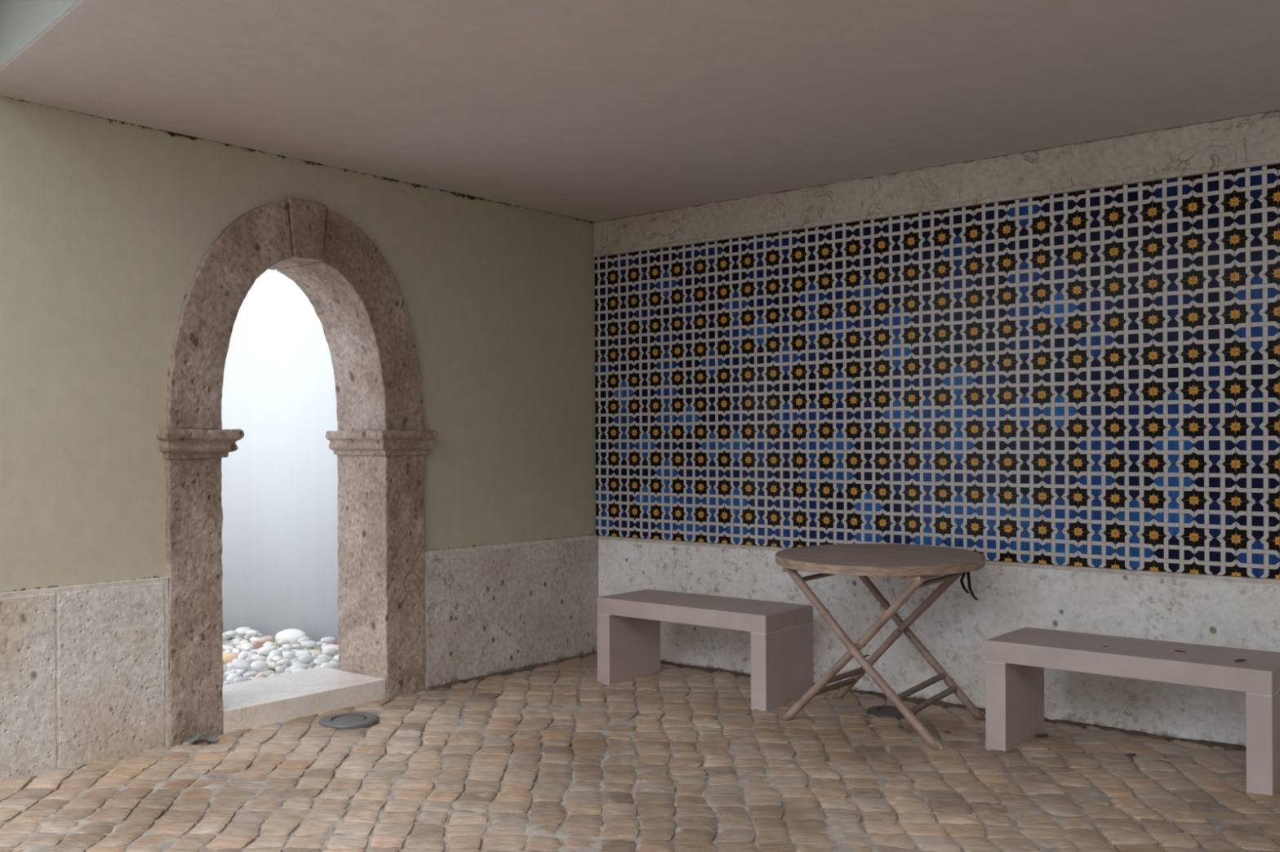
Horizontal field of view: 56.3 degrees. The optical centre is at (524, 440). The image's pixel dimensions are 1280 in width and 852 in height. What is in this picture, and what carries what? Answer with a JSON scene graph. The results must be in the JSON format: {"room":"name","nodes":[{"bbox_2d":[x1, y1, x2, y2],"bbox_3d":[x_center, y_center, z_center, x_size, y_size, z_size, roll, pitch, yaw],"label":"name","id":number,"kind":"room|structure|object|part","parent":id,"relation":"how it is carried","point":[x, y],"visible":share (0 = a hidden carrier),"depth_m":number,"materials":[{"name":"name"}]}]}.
{"room":"covered patio","nodes":[
{"label":"covered patio","id":0,"kind":"room"},
{"bbox_2d":[222,639,322,675],"bbox_3d":[-7.250,1.429,5.672,8.670,0.172,11.400,0,0,42],"label":"floor","id":1,"kind":"structure","parent":0,"point":[227,642],"depth_m":7.50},
{"bbox_2d":[222,673,227,680],"bbox_3d":[-1.680,1.291,6.428,0.154,0.063,0.093,0,0,-26],"label":"pebble","id":2,"kind":"object","parent":1,"relation":"on","point":[224,675],"visible":0.09,"depth_m":6.43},
{"bbox_2d":[222,680,229,684],"bbox_3d":[-1.578,1.281,6.241,0.051,0.031,0.073,0,0,-2],"label":"pebble","id":3,"kind":"object","parent":1,"relation":"on","point":[224,682],"visible":0.42,"depth_m":6.22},
{"bbox_2d":[223,645,234,650],"bbox_3d":[-1.824,1.284,7.332,0.065,0.031,0.056,0,0,38],"label":"pebble","id":4,"kind":"object","parent":1,"relation":"on","point":[228,647],"visible":0.74,"depth_m":7.32,"materials":[{"name":"white stone"}]},
{"bbox_2d":[224,671,233,675],"bbox_3d":[-1.624,1.290,6.541,0.071,0.036,0.044,0,0,17],"label":"pebble","id":5,"kind":"object","parent":1,"relation":"on","point":[228,673],"visible":0.31,"depth_m":6.53,"materials":[{"name":"white stone"}]},
{"bbox_2d":[226,662,233,668],"bbox_3d":[-1.690,1.292,6.822,0.045,0.031,0.072,0,0,-2],"label":"pebble","id":6,"kind":"object","parent":1,"relation":"on","point":[229,665],"visible":0.75,"depth_m":6.80,"materials":[{"name":"white stone"}]},
{"bbox_2d":[222,652,238,663],"bbox_3d":[-1.727,1.272,6.931,0.142,0.064,0.097,0,0,21],"label":"pebble","id":7,"kind":"object","parent":1,"relation":"on","point":[228,657],"visible":0.56,"depth_m":6.89,"materials":[{"name":"beige stone"}]},
{"bbox_2d":[226,672,244,684],"bbox_3d":[-1.541,1.274,6.338,0.103,0.062,0.115,0,0,6],"label":"pebble","id":8,"kind":"object","parent":1,"relation":"on","point":[230,682],"visible":0.2,"depth_m":6.33,"materials":[{"name":"white stone"}]},
{"bbox_2d":[236,669,246,675],"bbox_3d":[-1.513,1.235,6.340,0.051,0.034,0.081,0,0,-14],"label":"pebble","id":9,"kind":"object","parent":8,"relation":"on","point":[242,672],"visible":0.96,"depth_m":6.31,"materials":[{"name":"white stone"}]},
{"bbox_2d":[230,637,240,645],"bbox_3d":[-1.846,1.282,7.573,0.061,0.043,0.096,0,0,-40],"label":"pebble","id":10,"kind":"object","parent":1,"relation":"on","point":[235,641],"visible":0.96,"depth_m":7.55,"materials":[{"name":"white stone"}]},
{"bbox_2d":[223,630,237,638],"bbox_3d":[-1.882,1.238,7.585,0.099,0.047,0.088,0,0,-31],"label":"pebble","id":11,"kind":"object","parent":10,"relation":"on","point":[230,633],"visible":0.77,"depth_m":7.56,"materials":[{"name":"white stone"}]},
{"bbox_2d":[232,648,240,654],"bbox_3d":[-1.760,1.288,7.248,0.070,0.036,0.048,0,0,43],"label":"pebble","id":12,"kind":"object","parent":1,"relation":"on","point":[236,651],"visible":0.87,"depth_m":7.23,"materials":[{"name":"white stone"}]},
{"bbox_2d":[235,644,242,650],"bbox_3d":[-1.769,1.293,7.411,0.073,0.039,0.065,0,0,-22],"label":"pebble","id":13,"kind":"object","parent":1,"relation":"on","point":[238,646],"visible":0.42,"depth_m":7.38,"materials":[{"name":"white stone"}]},
{"bbox_2d":[238,640,248,644],"bbox_3d":[-1.776,1.281,7.507,0.082,0.043,0.053,0,0,30],"label":"pebble","id":14,"kind":"object","parent":1,"relation":"on","point":[242,642],"visible":0.56,"depth_m":7.49,"materials":[{"name":"beige stone"}]},
{"bbox_2d":[238,651,255,657],"bbox_3d":[-1.645,1.279,7.054,0.111,0.049,0.069,0,0,-22],"label":"pebble","id":15,"kind":"object","parent":1,"relation":"on","point":[250,654],"visible":0.44,"depth_m":7.04,"materials":[{"name":"white stone"}]},
{"bbox_2d":[240,643,254,651],"bbox_3d":[-1.659,1.236,7.112,0.074,0.045,0.112,0,0,-36],"label":"pebble","id":16,"kind":"object","parent":15,"relation":"on","point":[246,646],"visible":1,"depth_m":7.08,"materials":[{"name":"white stone"}]},
{"bbox_2d":[244,635,252,639],"bbox_3d":[-1.815,1.292,7.803,0.082,0.039,0.055,0,0,39],"label":"pebble","id":17,"kind":"object","parent":1,"relation":"on","point":[246,637],"visible":0.59,"depth_m":7.78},
{"bbox_2d":[243,671,257,677],"bbox_3d":[-1.500,1.279,6.455,0.095,0.044,0.062,0,0,-9],"label":"pebble","id":18,"kind":"object","parent":1,"relation":"on","point":[248,674],"visible":0.45,"depth_m":6.43,"materials":[{"name":"white stone"}]},
{"bbox_2d":[245,657,254,663],"bbox_3d":[-1.607,1.279,6.872,0.084,0.037,0.052,0,0,-33],"label":"pebble","id":19,"kind":"object","parent":1,"relation":"on","point":[249,660],"visible":0.37,"depth_m":6.86,"materials":[{"name":"white stone"}]},
{"bbox_2d":[250,648,257,654],"bbox_3d":[-1.629,1.289,7.232,0.076,0.038,0.064,0,0,30],"label":"pebble","id":20,"kind":"object","parent":1,"relation":"on","point":[255,651],"visible":0.32,"depth_m":7.21,"materials":[{"name":"white stone"}]},
{"bbox_2d":[248,640,262,649],"bbox_3d":[-1.676,1.272,7.358,0.087,0.065,0.127,0,0,7],"label":"pebble","id":21,"kind":"object","parent":1,"relation":"on","point":[257,644],"visible":0.59,"depth_m":7.32,"materials":[{"name":"stone"}]},
{"bbox_2d":[249,636,262,644],"bbox_3d":[-1.716,1.280,7.597,0.111,0.047,0.074,0,0,41],"label":"pebble","id":22,"kind":"object","parent":1,"relation":"on","point":[254,638],"visible":0.3,"depth_m":7.58,"materials":[{"name":"white stone"}]},
{"bbox_2d":[245,630,258,635],"bbox_3d":[-1.751,1.237,7.632,0.081,0.040,0.050,1,1,0],"label":"pebble","id":23,"kind":"object","parent":22,"relation":"on","point":[251,633],"visible":1,"depth_m":7.62,"materials":[{"name":"white stone"}]},
{"bbox_2d":[251,632,262,637],"bbox_3d":[-1.734,1.276,7.703,0.071,0.053,0.113,0,0,-8],"label":"pebble","id":24,"kind":"object","parent":1,"relation":"on","point":[259,635],"visible":0.45,"depth_m":7.67,"materials":[{"name":"grey stone"}]},
{"bbox_2d":[250,653,267,661],"bbox_3d":[-1.560,1.281,6.994,0.108,0.045,0.082,0,-1,-7],"label":"pebble","id":25,"kind":"object","parent":1,"relation":"on","point":[256,657],"visible":0.77,"depth_m":6.96,"materials":[{"name":"white stone"}]},
{"bbox_2d":[257,645,276,654],"bbox_3d":[-1.516,1.235,6.991,0.113,0.051,0.074,0,0,-15],"label":"pebble","id":26,"kind":"object","parent":25,"relation":"on","point":[265,650],"visible":0.86,"depth_m":6.96,"materials":[{"name":"white stone"}]},
{"bbox_2d":[254,673,265,677],"bbox_3d":[-1.427,1.276,6.397,0.051,0.039,0.084,0,0,6],"label":"pebble","id":27,"kind":"object","parent":1,"relation":"on","point":[263,675],"visible":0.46,"depth_m":6.38,"materials":[{"name":"beige stone"}]},
{"bbox_2d":[257,669,275,677],"bbox_3d":[-1.427,1.288,6.532,0.098,0.053,0.088,0,0,13],"label":"pebble","id":28,"kind":"object","parent":1,"relation":"on","point":[267,672],"visible":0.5,"depth_m":6.51,"materials":[{"name":"white stone"}]},
{"bbox_2d":[249,660,267,670],"bbox_3d":[-1.458,1.235,6.520,0.096,0.050,0.058,0,0,-15],"label":"pebble","id":29,"kind":"object","parent":28,"relation":"on","point":[257,665],"visible":1,"depth_m":6.50,"materials":[{"name":"white stone"}]},
{"bbox_2d":[257,635,275,643],"bbox_3d":[-1.636,1.261,7.516,0.110,0.050,0.082,0,0,-23],"label":"pebble","id":30,"kind":"object","parent":1,"relation":"on","point":[264,639],"visible":0.79,"depth_m":7.49,"materials":[{"name":"stone"}]},
{"bbox_2d":[265,660,282,670],"bbox_3d":[-1.450,1.291,6.837,0.113,0.062,0.144,0,0,29],"label":"pebble","id":31,"kind":"object","parent":1,"relation":"on","point":[268,662],"visible":0.26,"depth_m":6.79,"materials":[{"name":"white stone"}]},
{"bbox_2d":[268,649,282,661],"bbox_3d":[-1.432,1.234,6.823,0.077,0.061,0.108,0,0,-8],"label":"pebble","id":32,"kind":"object","parent":31,"relation":"on","point":[273,653],"visible":0.72,"depth_m":6.79,"materials":[{"name":"white stone"}]},
{"bbox_2d":[268,661,281,669],"bbox_3d":[-1.416,1.276,6.738,0.085,0.041,0.060,0,0,42],"label":"pebble","id":33,"kind":"object","parent":1,"relation":"on","point":[273,664],"visible":0.69,"depth_m":6.71,"materials":[{"name":"beige stone"}]},
{"bbox_2d":[272,656,283,662],"bbox_3d":[-1.395,1.234,6.711,0.054,0.033,0.080,0,0,-40],"label":"pebble","id":34,"kind":"object","parent":33,"relation":"on","point":[276,659],"visible":0.81,"depth_m":6.69,"materials":[{"name":"white stone"}]},
{"bbox_2d":[275,666,285,672],"bbox_3d":[-1.373,1.285,6.672,0.061,0.036,0.075,0,0,2],"label":"pebble","id":35,"kind":"object","parent":1,"relation":"on","point":[278,668],"visible":0.93,"depth_m":6.64,"materials":[{"name":"white stone"}]},
{"bbox_2d":[282,650,295,659],"bbox_3d":[-1.405,1.284,7.068,0.080,0.061,0.110,0,0,-8],"label":"pebble","id":36,"kind":"object","parent":1,"relation":"on","point":[290,655],"visible":0.7,"depth_m":7.03,"materials":[{"name":"white stone"}]},
{"bbox_2d":[282,644,293,650],"bbox_3d":[-1.419,1.236,7.100,0.065,0.035,0.075,0,0,-4],"label":"pebble","id":37,"kind":"object","parent":36,"relation":"on","point":[286,646],"visible":1,"depth_m":7.08,"materials":[{"name":"white stone"}]},
{"bbox_2d":[275,628,306,645],"bbox_3d":[-1.473,1.239,7.480,0.211,0.108,0.127,0,0,9],"label":"pebble","id":38,"kind":"object","parent":1,"relation":"on","point":[293,635],"visible":0.7,"depth_m":7.43,"materials":[{"name":"white stone"}]},
{"bbox_2d":[288,658,297,665],"bbox_3d":[-1.338,1.279,6.857,0.073,0.037,0.049,0,0,21],"label":"pebble","id":39,"kind":"object","parent":1,"relation":"on","point":[292,660],"visible":0.45,"depth_m":6.84,"materials":[{"name":"white stone"}]},
{"bbox_2d":[291,661,302,665],"bbox_3d":[-1.288,1.272,6.733,0.059,0.036,0.085,0,0,21],"label":"pebble","id":40,"kind":"object","parent":1,"relation":"on","point":[295,662],"visible":0.45,"depth_m":6.72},
{"bbox_2d":[292,644,302,648],"bbox_3d":[-1.405,1.274,7.342,0.071,0.030,0.049,0,0,-41],"label":"pebble","id":41,"kind":"object","parent":1,"relation":"on","point":[295,646],"visible":0.86,"depth_m":7.32,"materials":[{"name":"white stone"}]},
{"bbox_2d":[294,649,311,657],"bbox_3d":[-1.275,1.236,6.849,0.075,0.055,0.116,0,0,-44],"label":"pebble","id":42,"kind":"object","parent":1,"relation":"on","point":[301,652],"visible":0.68,"depth_m":6.82,"materials":[{"name":"white stone"}]},
{"bbox_2d":[222,666,385,733],"bbox_3d":[-1.191,1.270,5.737,0.495,0.158,0.944,0,0,42],"label":"threshold slab","id":43,"kind":"object","parent":1,"relation":"on","point":[251,704],"visible":0.59,"depth_m":5.66,"materials":[{"name":"stone"}]},
{"bbox_2d":[303,647,322,656],"bbox_3d":[-1.284,1.288,7.220,0.147,0.062,0.098,0,0,30],"label":"pebble","id":44,"kind":"object","parent":1,"relation":"on","point":[317,651],"visible":0.44,"depth_m":7.19,"materials":[{"name":"beige stone"}]},
{"bbox_2d":[300,640,316,648],"bbox_3d":[-1.309,1.236,7.197,0.099,0.044,0.063,0,0,-22],"label":"pebble","id":45,"kind":"object","parent":44,"relation":"on","point":[308,644],"visible":1,"depth_m":7.17,"materials":[{"name":"white stone"}]},
{"bbox_2d":[309,650,317,658],"bbox_3d":[-1.280,1.278,7.043,0.099,0.061,0.121,0,0,-36],"label":"pebble","id":46,"kind":"object","parent":1,"relation":"on","point":[314,655],"visible":0.3,"depth_m":7.01,"materials":[{"name":"white stone"}]},
{"bbox_2d":[310,658,327,667],"bbox_3d":[-1.174,1.272,6.776,0.089,0.056,0.132,0,0,-31],"label":"pebble","id":47,"kind":"object","parent":1,"relation":"on","point":[313,664],"visible":0.28,"depth_m":6.75,"materials":[{"name":"grey stone"}]},
{"bbox_2d":[315,641,323,647],"bbox_3d":[-1.291,1.283,7.471,0.063,0.035,0.064,0,0,-16],"label":"pebble","id":48,"kind":"object","parent":1,"relation":"on","point":[318,643],"visible":0.57,"depth_m":7.45,"materials":[{"name":"white stone"}]},
{"bbox_2d":[315,653,333,662],"bbox_3d":[-1.151,1.279,6.924,0.094,0.078,0.151,0,0,40],"label":"pebble","id":49,"kind":"object","parent":1,"relation":"on","point":[328,658],"visible":0.35,"depth_m":6.88,"materials":[{"name":"white stone"}]},
{"bbox_2d":[322,648,337,655],"bbox_3d":[-1.135,1.235,6.926,0.100,0.045,0.068,0,0,-35],"label":"pebble","id":50,"kind":"object","parent":49,"relation":"on","point":[330,651],"visible":1,"depth_m":6.90,"materials":[{"name":"white stone"}]},
{"bbox_2d":[320,642,333,649],"bbox_3d":[-1.225,1.279,7.398,0.076,0.054,0.108,0,0,6],"label":"pebble","id":51,"kind":"object","parent":1,"relation":"on","point":[323,645],"visible":0.24,"depth_m":7.37,"materials":[{"name":"white stone"}]},
{"bbox_2d":[321,644,338,656],"bbox_3d":[-1.150,1.258,7.120,0.118,0.076,0.171,0,0,-34],"label":"pebble","id":52,"kind":"object","parent":1,"relation":"on","point":[330,646],"visible":0.34,"depth_m":7.07,"materials":[{"name":"stone"}]},
{"label":"pebble","id":53,"kind":"object","parent":1,"relation":"on","visible":0},
{"bbox_2d":[297,654,314,663],"bbox_3d":[-1.232,1.235,6.702,0.071,0.050,0.094,0,0,26],"label":"pebble","id":54,"kind":"object","parent":53,"relation":"on","point":[306,659],"visible":0.99,"depth_m":6.67,"materials":[{"name":"white stone"}]},
{"bbox_3d":[-1.541,1.292,6.589,0.064,0.047,0.097,5,-10,4],"label":"pebble","id":55,"kind":"object","parent":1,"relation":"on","visible":0},
{"bbox_2d":[231,658,250,670],"bbox_3d":[-1.564,1.236,6.560,0.112,0.058,0.079,0,0,8],"label":"pebble","id":56,"kind":"object","parent":55,"relation":"on","point":[240,664],"visible":0.98,"depth_m":6.53,"materials":[{"name":"white stone"}]},
{"label":"pebble","id":57,"kind":"object","parent":1,"relation":"on","visible":0},
{"bbox_2d":[277,639,290,645],"bbox_3d":[-1.474,1.235,7.258,0.079,0.040,0.051,0,0,-42],"label":"pebble","id":58,"kind":"object","parent":57,"relation":"on","point":[282,642],"visible":0.84,"depth_m":7.24,"materials":[{"name":"white stone"}]},
{"bbox_3d":[-1.614,1.282,6.769,0.083,0.064,0.130,4,4,-17],"label":"pebble","id":59,"kind":"object","parent":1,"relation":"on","visible":0},
{"bbox_2d":[238,652,248,659],"bbox_3d":[-1.611,1.236,6.790,0.049,0.040,0.081,0,0,25],"label":"pebble","id":60,"kind":"object","parent":59,"relation":"on","point":[244,655],"visible":0.77,"depth_m":6.77,"materials":[{"name":"white stone"}]},
{"label":"pebble","id":61,"kind":"object","parent":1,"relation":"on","visible":0},
{"bbox_2d":[262,641,274,646],"bbox_3d":[-1.546,1.235,7.172,0.072,0.036,0.071,0,0,32],"label":"pebble","id":62,"kind":"object","parent":61,"relation":"on","point":[268,643],"visible":0.6,"depth_m":7.15,"materials":[{"name":"white stone"}]},
{"label":"pebble","id":63,"kind":"object","parent":1,"relation":"on","visible":0},
{"bbox_2d":[297,636,310,643],"bbox_3d":[-1.363,1.236,7.344,0.059,0.042,0.100,0,0,26],"label":"pebble","id":64,"kind":"object","parent":63,"relation":"on","point":[304,638],"visible":0.74,"depth_m":7.32,"materials":[{"name":"white stone"}]},
{"label":"pebble","id":65,"kind":"object","parent":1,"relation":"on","visible":0},
{"bbox_2d":[291,668,306,672],"bbox_3d":[-1.178,1.234,6.282,0.100,0.049,0.086,0,0,35],"label":"pebble","id":66,"kind":"object","parent":65,"relation":"on","point":[297,669],"visible":0.27,"depth_m":6.28,"materials":[{"name":"white stone"}]},
{"label":"pebble","id":67,"kind":"object","parent":1,"relation":"on","visible":0},
{"bbox_2d":[333,654,338,662],"bbox_3d":[-1.033,1.235,6.712,0.116,0.052,0.075,0,0,33],"label":"pebble","id":68,"kind":"object","parent":67,"relation":"on","point":[335,658],"visible":0.27,"depth_m":6.70,"materials":[{"name":"white stone"}]},
{"bbox_3d":[-1.074,1.283,6.457,0.096,0.042,0.075,-12,-5,-12],"label":"pebble","id":69,"kind":"object","parent":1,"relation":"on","visible":0},
{"bbox_2d":[320,662,337,669],"bbox_3d":[-1.060,1.233,6.443,0.114,0.059,0.081,0,0,-38],"label":"pebble","id":70,"kind":"object","parent":69,"relation":"on","point":[331,665],"visible":0.51,"depth_m":6.42,"materials":[{"name":"white stone"}]},
{"bbox_3d":[-1.453,1.293,6.076,0.059,0.043,0.097,9,9,-9],"label":"pebble","id":71,"kind":"object","parent":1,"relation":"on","visible":0},
{"bbox_2d":[232,676,252,683],"bbox_3d":[-1.448,1.235,6.088,0.110,0.054,0.082,0,0,-40],"label":"pebble","id":72,"kind":"object","parent":71,"relation":"on","point":[238,679],"visible":0.53,"depth_m":6.05,"materials":[{"name":"white stone"}]},
{"label":"pebble","id":73,"kind":"object","parent":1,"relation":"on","visible":0},
{"bbox_2d":[288,663,308,672],"bbox_3d":[-1.224,1.234,6.427,0.101,0.052,0.088,0,0,36],"label":"pebble","id":74,"kind":"object","parent":73,"relation":"on","point":[295,666],"visible":0.7,"depth_m":6.40,"materials":[{"name":"white stone"}]},
{"label":"pebble","id":75,"kind":"object","parent":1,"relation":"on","visible":0},
{"bbox_2d":[226,673,240,681],"bbox_3d":[-1.516,1.235,6.189,0.053,0.038,0.078,0,0,40],"label":"pebble","id":76,"kind":"object","parent":75,"relation":"on","point":[232,677],"visible":0.77,"depth_m":6.17,"materials":[{"name":"white stone"}]},
{"label":"pebble","id":77,"kind":"object","parent":1,"relation":"on","visible":0},
{"bbox_2d":[235,626,252,635],"bbox_3d":[-1.827,1.238,7.711,0.110,0.049,0.086,0,0,-16],"label":"pebble","id":78,"kind":"object","parent":77,"relation":"on","point":[241,631],"visible":0.72,"depth_m":7.68,"materials":[{"name":"white stone"}]},
{"bbox_3d":[-1.929,1.289,6.960,2.212,0.092,2.028,0,0,42],"label":"pebble bed","id":79,"kind":"object","parent":1,"relation":"on","visible":0},
{"bbox_2d":[222,633,227,639],"bbox_3d":[-1.900,1.237,7.484,0.055,0.042,0.079,0,0,-1],"label":"pebble","id":80,"kind":"object","parent":79,"relation":"on","point":[224,635],"visible":0.52,"depth_m":7.47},
{"bbox_2d":[275,658,290,665],"bbox_3d":[-1.346,1.235,6.614,0.072,0.037,0.069,0,0,-38],"label":"pebble","id":81,"kind":"object","parent":79,"relation":"on","point":[286,661],"visible":1,"depth_m":6.59,"materials":[{"name":"white stone"}]},
{"bbox_2d":[313,658,326,665],"bbox_3d":[-1.137,1.234,6.606,0.070,0.034,0.059,0,0,35],"label":"pebble","id":82,"kind":"object","parent":79,"relation":"on","point":[319,662],"visible":0.79,"depth_m":6.59,"materials":[{"name":"white stone"}]},
{"bbox_2d":[320,636,335,644],"bbox_3d":[-1.216,1.236,7.342,0.100,0.042,0.062,0,0,-24],"label":"pebble","id":83,"kind":"object","parent":79,"relation":"on","point":[327,640],"visible":1,"depth_m":7.32,"materials":[{"name":"white stone"}]},
{"bbox_2d":[221,268,338,648],"bbox_3d":[-1.363,0.080,7.621,2.672,2.820,0.488,0,0,23],"label":"wall","id":84,"kind":"structure","parent":0,"point":[279,487],"depth_m":7.74,"materials":[{"name":"white paint"}]},
{"bbox_2d":[0,95,595,592],"bbox_3d":[-0.984,0.013,5.889,0.330,3.150,4.450,0,0,42],"label":"wall","id":85,"kind":"structure","parent":0,"point":[107,225],"depth_m":5.07,"materials":[{"name":"beige paint"}]},
{"bbox_2d":[0,576,168,782],"bbox_3d":[-1.925,0.966,4.582,0.025,0.773,1.225,0,0,42],"label":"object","id":86,"kind":"structure","parent":85,"relation":"attached to","point":[84,668],"depth_m":4.74,"materials":[{"name":"stone"}]},
{"bbox_2d":[156,199,438,746],"bbox_3d":[-1.132,0.108,5.679,0.453,2.469,1.561,0,0,42],"label":"stone archway","id":87,"kind":"object","parent":85,"relation":"attached to","point":[380,442],"visible":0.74,"depth_m":5.81,"materials":[{"name":"brown stone"}]},
{"bbox_2d":[423,534,597,689],"bbox_3d":[-0.045,0.959,6.656,0.023,0.773,1.432,0,0,42],"label":"wainscot","id":88,"kind":"structure","parent":85,"relation":"attached to","point":[501,607],"depth_m":6.59,"materials":[{"name":"stone"}]},
{"bbox_2d":[0,0,1279,222],"bbox_3d":[1.161,-1.450,3.401,6.200,0.245,4.646,0,0,42],"label":"ceiling","id":89,"kind":"structure","parent":0,"point":[589,110],"depth_m":4.36,"materials":[{"name":"paint"}]},
{"bbox_2d":[0,653,1279,851],"bbox_3d":[0.453,1.303,3.145,5.889,0.054,6.378,0,0,42],"label":"floor","id":90,"kind":"structure","parent":0,"point":[554,757],"depth_m":4.44,"materials":[{"name":"stone"}]},
{"bbox_2d":[186,733,217,743],"bbox_3d":[-1.379,1.268,5.070,0.119,0.030,0.063,0,0,-20],"label":"scrap","id":91,"kind":"object","parent":90,"relation":"on","point":[213,738],"visible":1,"depth_m":5.07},
{"bbox_2d":[318,711,378,729],"bbox_3d":[-0.805,1.289,5.443,0.274,0.030,0.274,-2,0,42],"label":"floor light","id":92,"kind":"object","parent":90,"relation":"on","point":[353,720],"visible":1,"depth_m":5.40,"materials":[{"name":"grey metal"}]},
{"bbox_2d":[427,651,597,690],"bbox_3d":[-0.017,1.287,6.636,0.047,0.034,1.390,0,0,42],"label":"soil grit","id":93,"kind":"object","parent":90,"relation":"on","point":[530,668],"visible":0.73,"depth_m":6.58,"materials":[{"name":"brown soil"}]},
{"bbox_2d":[596,589,813,711],"bbox_3d":[0.919,1.061,6.138,1.024,0.461,0.460,0,0,42],"label":"stone bench","id":94,"kind":"object","parent":90,"relation":"on","point":[628,624],"visible":0.97,"depth_m":5.94,"materials":[{"name":"stone"}]},
{"bbox_3d":[0.571,1.107,6.454,0.083,0.372,0.460,0,0,42],"label":"leg","id":95,"kind":"part","parent":94,"relation":"part of","materials":[{"name":"stone"}]},
{"bbox_3d":[0.918,0.874,6.138,1.024,0.086,0.460,0,0,42],"label":"seat","id":96,"kind":"part","parent":94,"relation":"part of","materials":[{"name":"stone"}]},
{"bbox_3d":[1.267,1.104,5.821,0.083,0.372,0.460,0,0,42],"label":"leg","id":97,"kind":"part","parent":94,"relation":"part of","materials":[{"name":"stone"}]},
{"bbox_2d":[775,543,985,750],"bbox_3d":[1.624,0.893,5.450,0.949,0.766,0.949,0,0,42],"label":"folding table","id":98,"kind":"object","parent":90,"relation":"on","point":[921,563],"visible":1,"depth_m":5.31,"materials":[{"name":"brown wood"}]},
{"bbox_3d":[1.437,0.930,5.229,0.697,0.694,0.044,0,0,42],"label":"leg","id":99,"kind":"part","parent":98,"relation":"part of","materials":[{"name":"brown wood"}]},
{"bbox_3d":[1.460,0.930,5.147,0.734,0.694,0.045,0,0,42],"label":"leg","id":100,"kind":"part","parent":98,"relation":"part of","materials":[{"name":"brown wood"}]},
{"bbox_3d":[1.781,0.929,5.661,0.689,0.694,0.043,0,0,42],"label":"leg","id":101,"kind":"part","parent":98,"relation":"part of","materials":[{"name":"brown wood"}]},
{"bbox_3d":[1.849,0.928,5.665,0.702,0.694,0.044,0,0,42],"label":"leg","id":102,"kind":"part","parent":98,"relation":"part of","materials":[{"name":"brown wood"}]},
{"bbox_2d":[866,705,916,719],"bbox_3d":[1.727,1.282,5.580,0.224,0.030,0.224,0,0,42],"label":"floor light","id":103,"kind":"object","parent":90,"relation":"on","point":[880,711],"visible":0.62,"depth_m":5.55,"materials":[{"name":"metal"}]},
{"bbox_2d":[596,652,1245,750],"bbox_3d":[2.344,1.274,5.412,5.170,0.037,0.054,0,0,42],"label":"soil grit","id":104,"kind":"object","parent":90,"relation":"on","point":[1226,746],"visible":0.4,"depth_m":5.37,"materials":[{"name":"brown soil"}]},
{"bbox_2d":[1034,733,1048,737],"bbox_3d":[2.228,1.267,5.100,0.061,0.008,0.044,0,0,-8],"label":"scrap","id":105,"kind":"object","parent":90,"relation":"on","point":[1039,735],"visible":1,"depth_m":5.11,"materials":[{"name":"brown"}]},
{"bbox_2d":[1124,753,1136,755],"bbox_3d":[2.447,1.267,4.784,0.040,0.007,0.032,0,0,-8],"label":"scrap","id":106,"kind":"object","parent":90,"relation":"on","point":[1129,754],"visible":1,"depth_m":4.79,"materials":[{"name":"brown"}]},
{"bbox_2d":[985,626,1279,795],"bbox_3d":[2.445,1.056,4.750,1.024,0.461,0.460,0,0,42],"label":"stone bench","id":107,"kind":"object","parent":90,"relation":"on","point":[1015,661],"visible":0.92,"depth_m":4.64,"materials":[{"name":"stone"}]},
{"bbox_3d":[2.097,1.102,5.066,0.083,0.372,0.460,0,0,42],"label":"leg","id":108,"kind":"part","parent":107,"relation":"part of","materials":[{"name":"stone"}]},
{"bbox_3d":[2.444,0.868,4.750,1.024,0.086,0.460,0,0,42],"label":"seat","id":109,"kind":"part","parent":107,"relation":"part of","materials":[{"name":"stone"}]},
{"bbox_3d":[2.794,1.099,4.434,0.083,0.372,0.460,0,0,42],"label":"leg","id":110,"kind":"part","parent":107,"relation":"part of","materials":[{"name":"stone"}]},
{"bbox_2d":[595,163,1279,579],"bbox_3d":[2.839,-0.004,5.243,6.200,3.150,0.330,0,0,42],"label":"wall","id":111,"kind":"structure","parent":0,"point":[1279,163],"depth_m":5.47,"materials":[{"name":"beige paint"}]},
{"bbox_2d":[592,110,1279,257],"bbox_3d":[2.715,-1.228,5.110,6.197,0.215,0.028,0,0,42],"label":"trim","id":112,"kind":"structure","parent":111,"relation":"attached to","point":[1253,140],"depth_m":5.64,"materials":[{"name":"stone"}]},
{"bbox_2d":[595,164,1279,579],"bbox_3d":[2.722,-0.278,5.120,6.186,1.684,0.006,0,0,42],"label":"tile panel","id":113,"kind":"object","parent":111,"relation":"attached to","point":[1091,378],"visible":0.99,"depth_m":5.65,"materials":[{"name":"tile"}]},
{"bbox_2d":[597,535,1279,746],"bbox_3d":[2.658,0.950,5.173,5.981,0.768,0.019,0,0,42],"label":"wainscot","id":114,"kind":"structure","parent":111,"relation":"attached to","point":[1217,611],"depth_m":5.57,"materials":[{"name":"stone"}]}
]}

